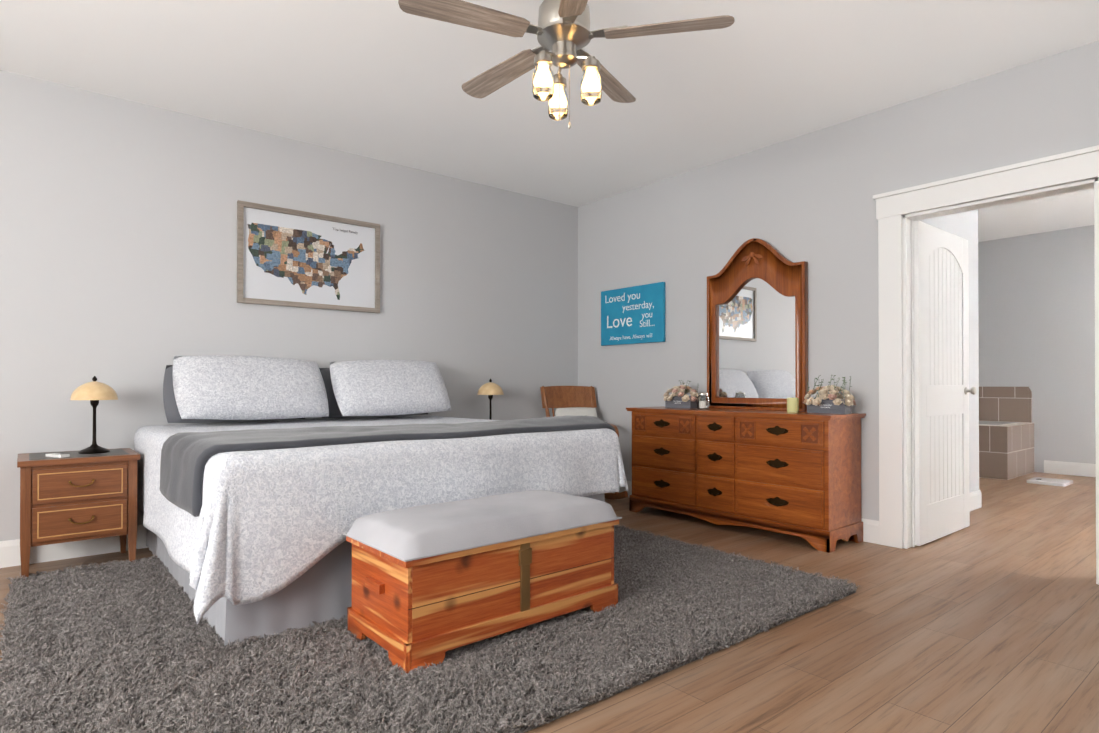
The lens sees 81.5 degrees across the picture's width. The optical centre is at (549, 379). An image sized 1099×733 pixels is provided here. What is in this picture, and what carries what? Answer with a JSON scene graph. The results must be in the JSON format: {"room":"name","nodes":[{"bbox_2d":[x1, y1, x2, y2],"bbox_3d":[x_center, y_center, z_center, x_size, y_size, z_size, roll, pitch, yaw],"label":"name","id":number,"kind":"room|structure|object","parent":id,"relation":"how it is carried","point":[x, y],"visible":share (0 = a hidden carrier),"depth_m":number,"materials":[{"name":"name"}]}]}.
{"room":"bedroom","nodes":[
{"label":"bedroom","id":0,"kind":"room"},
{"bbox_2d":[0,70,577,540],"bbox_3d":[-0.492,-0.328,5.742,11.840,2.770,0.120,0,-1,-39],"label":"wall","id":1,"kind":"structure","parent":0,"point":[118,244],"depth_m":4.18,"materials":[{"name":"paint"}]},
{"bbox_2d":[0,524,148,567],"bbox_3d":[-2.320,0.974,4.138,6.750,0.145,0.016,0,-1,-39],"label":"baseboard","id":2,"kind":"structure","parent":1,"relation":"attached to","point":[9,553],"depth_m":3.72,"materials":[{"name":"white"}]},
{"bbox_2d":[237,200,379,312],"bbox_3d":[-1.716,-0.865,4.636,1.020,0.690,0.028,0,-1,-39],"label":"framed map","id":3,"kind":"object","parent":1,"relation":"attached to","point":[287,257],"visible":1,"depth_m":4.60,"materials":[{"name":"paper"}]},
{"bbox_2d":[0,472,1098,732],"bbox_3d":[1.591,1.070,3.205,11.840,0.060,6.670,0,-1,-39],"label":"floor","id":4,"kind":"structure","parent":0,"point":[986,620],"depth_m":2.54,"materials":[{"name":"brown wood"}]},
{"bbox_2d":[17,448,139,579],"bbox_3d":[-2.614,0.727,3.543,0.524,0.632,0.484,0,-1,-39],"label":"nightstand","id":5,"kind":"object","parent":4,"relation":"on","point":[75,496],"visible":0.96,"depth_m":3.37,"materials":[{"name":"brown wood"}]},
{"bbox_2d":[45,453,69,457],"bbox_3d":[-2.621,0.401,3.399,0.140,0.016,0.044,0,0,26],"label":"remote","id":6,"kind":"object","parent":5,"relation":"on","point":[57,455],"visible":1,"depth_m":3.38,"materials":[{"name":"white plastic"}]},
{"bbox_2d":[70,376,117,453],"bbox_3d":[-2.579,0.193,3.617,0.224,0.436,0.224,0,-1,-39],"label":"lamp","id":7,"kind":"object","parent":5,"relation":"on","point":[94,391],"visible":1,"depth_m":3.57,"materials":[{"name":"brown metal"}]},
{"bbox_2d":[0,524,858,732],"bbox_3d":[-0.610,1.033,3.179,3.248,0.011,2.775,0,-1,-39],"label":"rug","id":8,"kind":"object","parent":4,"relation":"on","point":[121,646],"visible":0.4,"depth_m":2.30,"materials":[{"name":"grey carpet"}]},
{"bbox_2d":[134,355,628,646],"bbox_3d":[-1.032,0.433,3.763,2.293,1.182,2.179,0,-1,-39],"label":"bed","id":9,"kind":"object","parent":8,"relation":"on","point":[249,520],"visible":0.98,"depth_m":2.85,"materials":[{"name":"fabric"}]},
{"bbox_2d":[163,365,304,422],"bbox_3d":[-2.041,0.090,4.207,0.880,0.374,0.164,0,-1,-39],"label":"pillow","id":10,"kind":"object","parent":9,"relation":"on","point":[172,413],"depth_m":3.93,"materials":[{"name":"white fabric"}]},
{"bbox_2d":[319,368,427,417],"bbox_3d":[-1.308,0.094,4.811,0.880,0.374,0.162,0,-1,-39],"label":"pillow","id":11,"kind":"object","parent":9,"relation":"on","point":[334,411],"depth_m":4.57,"materials":[{"name":"white fabric"}]},
{"bbox_2d":[160,416,615,516],"bbox_3d":[-0.705,0.395,3.373,2.285,0.368,0.851,0,-1,-39],"label":"blanket","id":12,"kind":"object","parent":9,"relation":"on","point":[186,457],"depth_m":2.78,"materials":[{"name":"white fabric"}]},
{"bbox_2d":[343,490,621,673],"bbox_3d":[-0.249,0.771,2.688,1.073,0.492,0.532,0,-1,-39],"label":"cedar chest","id":13,"kind":"object","parent":8,"relation":"on","point":[433,583],"visible":1,"depth_m":2.43,"materials":[{"name":"brown wood"}]},
{"bbox_2d":[343,490,621,561],"bbox_3d":[-0.249,0.571,2.689,1.073,0.092,0.532,0,-1,-39],"label":"cushion","id":14,"kind":"object","parent":13,"relation":"on","point":[430,532],"depth_m":2.47,"materials":[{"name":"white fabric"}]},
{"bbox_2d":[540,386,627,498],"bbox_3d":[0.289,0.553,5.652,0.572,1.002,0.817,0,0,-21],"label":"rocking chair","id":15,"kind":"object","parent":4,"relation":"on","point":[572,400],"visible":0.17,"depth_m":5.89,"materials":[{"name":"brown wood"}]},
{"bbox_2d":[555,407,596,416],"bbox_3d":[0.253,0.428,5.745,0.408,0.359,0.215,0,-1,-39],"label":"pillow","id":16,"kind":"object","parent":15,"relation":"on","point":[571,411],"depth_m":5.74,"materials":[{"name":"grey fabric"}]},
{"bbox_2d":[626,406,865,552],"bbox_3d":[1.328,0.635,4.623,0.466,0.830,1.690,0,-1,-39],"label":"dresser","id":17,"kind":"object","parent":4,"relation":"on","point":[794,474],"visible":1,"depth_m":4.25,"materials":[{"name":"brown wood"}]},
{"bbox_2d":[663,380,698,408],"bbox_3d":[1.043,0.111,5.061,0.195,0.222,0.339,0,-1,-39],"label":"flower box","id":18,"kind":"object","parent":17,"relation":"on","point":[678,397],"visible":0.98,"depth_m":5.01,"materials":[{"name":"grey wood"}]},
{"bbox_2d":[697,392,708,408],"bbox_3d":[1.160,0.155,4.819,0.088,0.130,0.088,0,-1,-39],"label":"glass jar","id":19,"kind":"object","parent":17,"relation":"on","point":[702,399],"visible":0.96,"depth_m":4.78,"materials":[{"name":"clear glass"}]},
{"bbox_2d":[707,238,807,410],"bbox_3d":[1.518,-0.414,4.742,0.057,1.272,0.824,0,-1,-39],"label":"mirror","id":20,"kind":"object","parent":17,"relation":"on","point":[757,324],"visible":0.88,"depth_m":4.72,"materials":[{"name":"brown wood"}]},
{"bbox_2d":[717,278,794,398],"bbox_3d":[1.532,-0.312,4.753,0.002,0.895,0.670,0,-1,-39],"label":"mirror glass","id":21,"kind":"object","parent":20,"relation":"attached to","point":[756,316],"depth_m":4.75,"materials":[{"name":"white"}]},
{"bbox_2d":[787,398,798,412],"bbox_3d":[1.620,0.166,4.245,0.076,0.102,0.076,0,-1,-39],"label":"candle","id":22,"kind":"object","parent":17,"relation":"on","point":[792,405],"visible":1,"depth_m":4.21,"materials":[{"name":"beige wax"}]},
{"bbox_2d":[803,375,855,413],"bbox_3d":[1.810,0.091,4.138,0.199,0.250,0.343,0,-1,-39],"label":"flower box","id":23,"kind":"object","parent":17,"relation":"on","point":[834,401],"visible":1,"depth_m":4.09,"materials":[{"name":"grey wood"}]},
{"bbox_2d":[979,387,1033,479],"bbox_3d":[4.837,0.574,7.602,0.999,0.993,1.303,0,-1,-39],"label":"tub deck","id":24,"kind":"object","parent":4,"relation":"on","point":[1006,438],"visible":0.21,"depth_m":7.16,"materials":[{"name":"tile"}]},
{"bbox_2d":[979,421,1018,424],"bbox_3d":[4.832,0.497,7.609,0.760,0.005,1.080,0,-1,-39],"label":"bathtub","id":25,"kind":"object","parent":24,"relation":"in","point":[980,422],"depth_m":7.28,"materials":[{"name":"white ceramic"}]},
{"bbox_2d":[1027,477,1072,485],"bbox_3d":[5.159,1.048,6.579,0.360,0.030,0.320,0,-1,-39],"label":"bathroom scale","id":26,"kind":"object","parent":4,"relation":"on","point":[1049,481],"visible":1,"depth_m":6.51,"materials":[{"name":"white"}]},
{"bbox_3d":[-0.475,0.739,5.305,0.524,0.632,0.484,0,-1,-39],"label":"nightstand","id":27,"kind":"object","parent":4,"relation":"on","visible":0},
{"bbox_2d":[477,378,503,419],"bbox_3d":[-0.498,0.205,5.383,0.224,0.436,0.224,0,-1,-39],"label":"lamp","id":28,"kind":"object","parent":27,"relation":"on","point":[490,389],"visible":0.79,"depth_m":5.32,"materials":[{"name":"brown metal"}]},
{"bbox_2d":[0,0,1098,241],"bbox_3d":[1.591,-1.760,3.224,11.840,0.060,6.670,0,-1,-39],"label":"ceiling","id":29,"kind":"structure","parent":0,"point":[382,80],"depth_m":3.57,"materials":[{"name":"paint"}]},
{"bbox_2d":[398,0,734,128],"bbox_3d":[0.023,-1.385,2.670,1.300,0.696,1.264,0,-1,-39],"label":"ceiling fan","id":30,"kind":"object","parent":29,"relation":"hanging from","point":[563,33],"visible":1,"depth_m":2.57,"materials":[{"name":"brown wood"}]},
{"bbox_2d":[578,41,1098,520],"bbox_3d":[2.370,-0.341,3.857,0.120,2.770,6.430,0,-1,-39],"label":"wall","id":31,"kind":"structure","parent":0,"point":[808,199],"depth_m":4.38,"materials":[{"name":"paint"}]},
{"bbox_2d":[601,282,664,345],"bbox_3d":[0.735,-0.578,5.717,0.032,0.510,0.760,0,-1,-39],"label":"sign","id":32,"kind":"object","parent":31,"relation":"attached to","point":[633,315],"visible":1,"depth_m":5.68,"materials":[{"name":"blue"}]},
{"bbox_2d":[612,481,878,543],"bbox_3d":[1.202,0.981,5.159,0.016,0.145,2.840,0,-1,-39],"label":"baseboard","id":33,"kind":"structure","parent":31,"relation":"attached to","point":[870,527],"depth_m":4.11,"materials":[{"name":"white"}]},
{"bbox_2d":[914,220,976,545],"bbox_3d":[2.627,0.020,4.264,0.891,2.032,0.163,0,-1,-39],"label":"bathroom door","id":34,"kind":"structure","parent":31,"relation":"in","point":[942,390],"depth_m":4.21,"materials":[{"name":"white wood"}]},
{"bbox_2d":[873,145,1098,584],"bbox_3d":[2.545,-0.070,3.643,0.204,2.225,1.270,0,-1,-39],"label":"door frame","id":35,"kind":"structure","parent":31,"relation":"attached to","point":[899,212],"depth_m":3.96,"materials":[{"name":"white wood"}]},
{"bbox_2d":[919,209,978,492],"bbox_3d":[2.687,-0.333,4.966,1.780,2.770,0.600,0,-1,-39],"label":"wall","id":36,"kind":"structure","parent":0,"point":[964,225],"depth_m":5.21,"materials":[{"name":"paint"}]},
{"bbox_2d":[969,489,981,510],"bbox_3d":[2.897,0.978,4.731,1.776,0.145,0.016,0,-1,-39],"label":"baseboard","id":37,"kind":"structure","parent":36,"relation":"attached to","point":[975,496],"depth_m":5.19,"materials":[{"name":"white"}]},
{"bbox_2d":[978,225,1095,472],"bbox_3d":[6.113,-0.320,6.941,0.120,2.770,6.430,0,-1,-39],"label":"wall","id":38,"kind":"structure","parent":0,"point":[1036,307],"depth_m":7.33,"materials":[{"name":"paint"}]},
{"bbox_2d":[1044,460,1095,476],"bbox_3d":[6.897,0.986,5.874,0.016,0.145,3.800,0,-1,-39],"label":"baseboard","id":39,"kind":"structure","parent":38,"relation":"attached to","point":[1054,467],"depth_m":7.15,"materials":[{"name":"white wood"}]}
]}

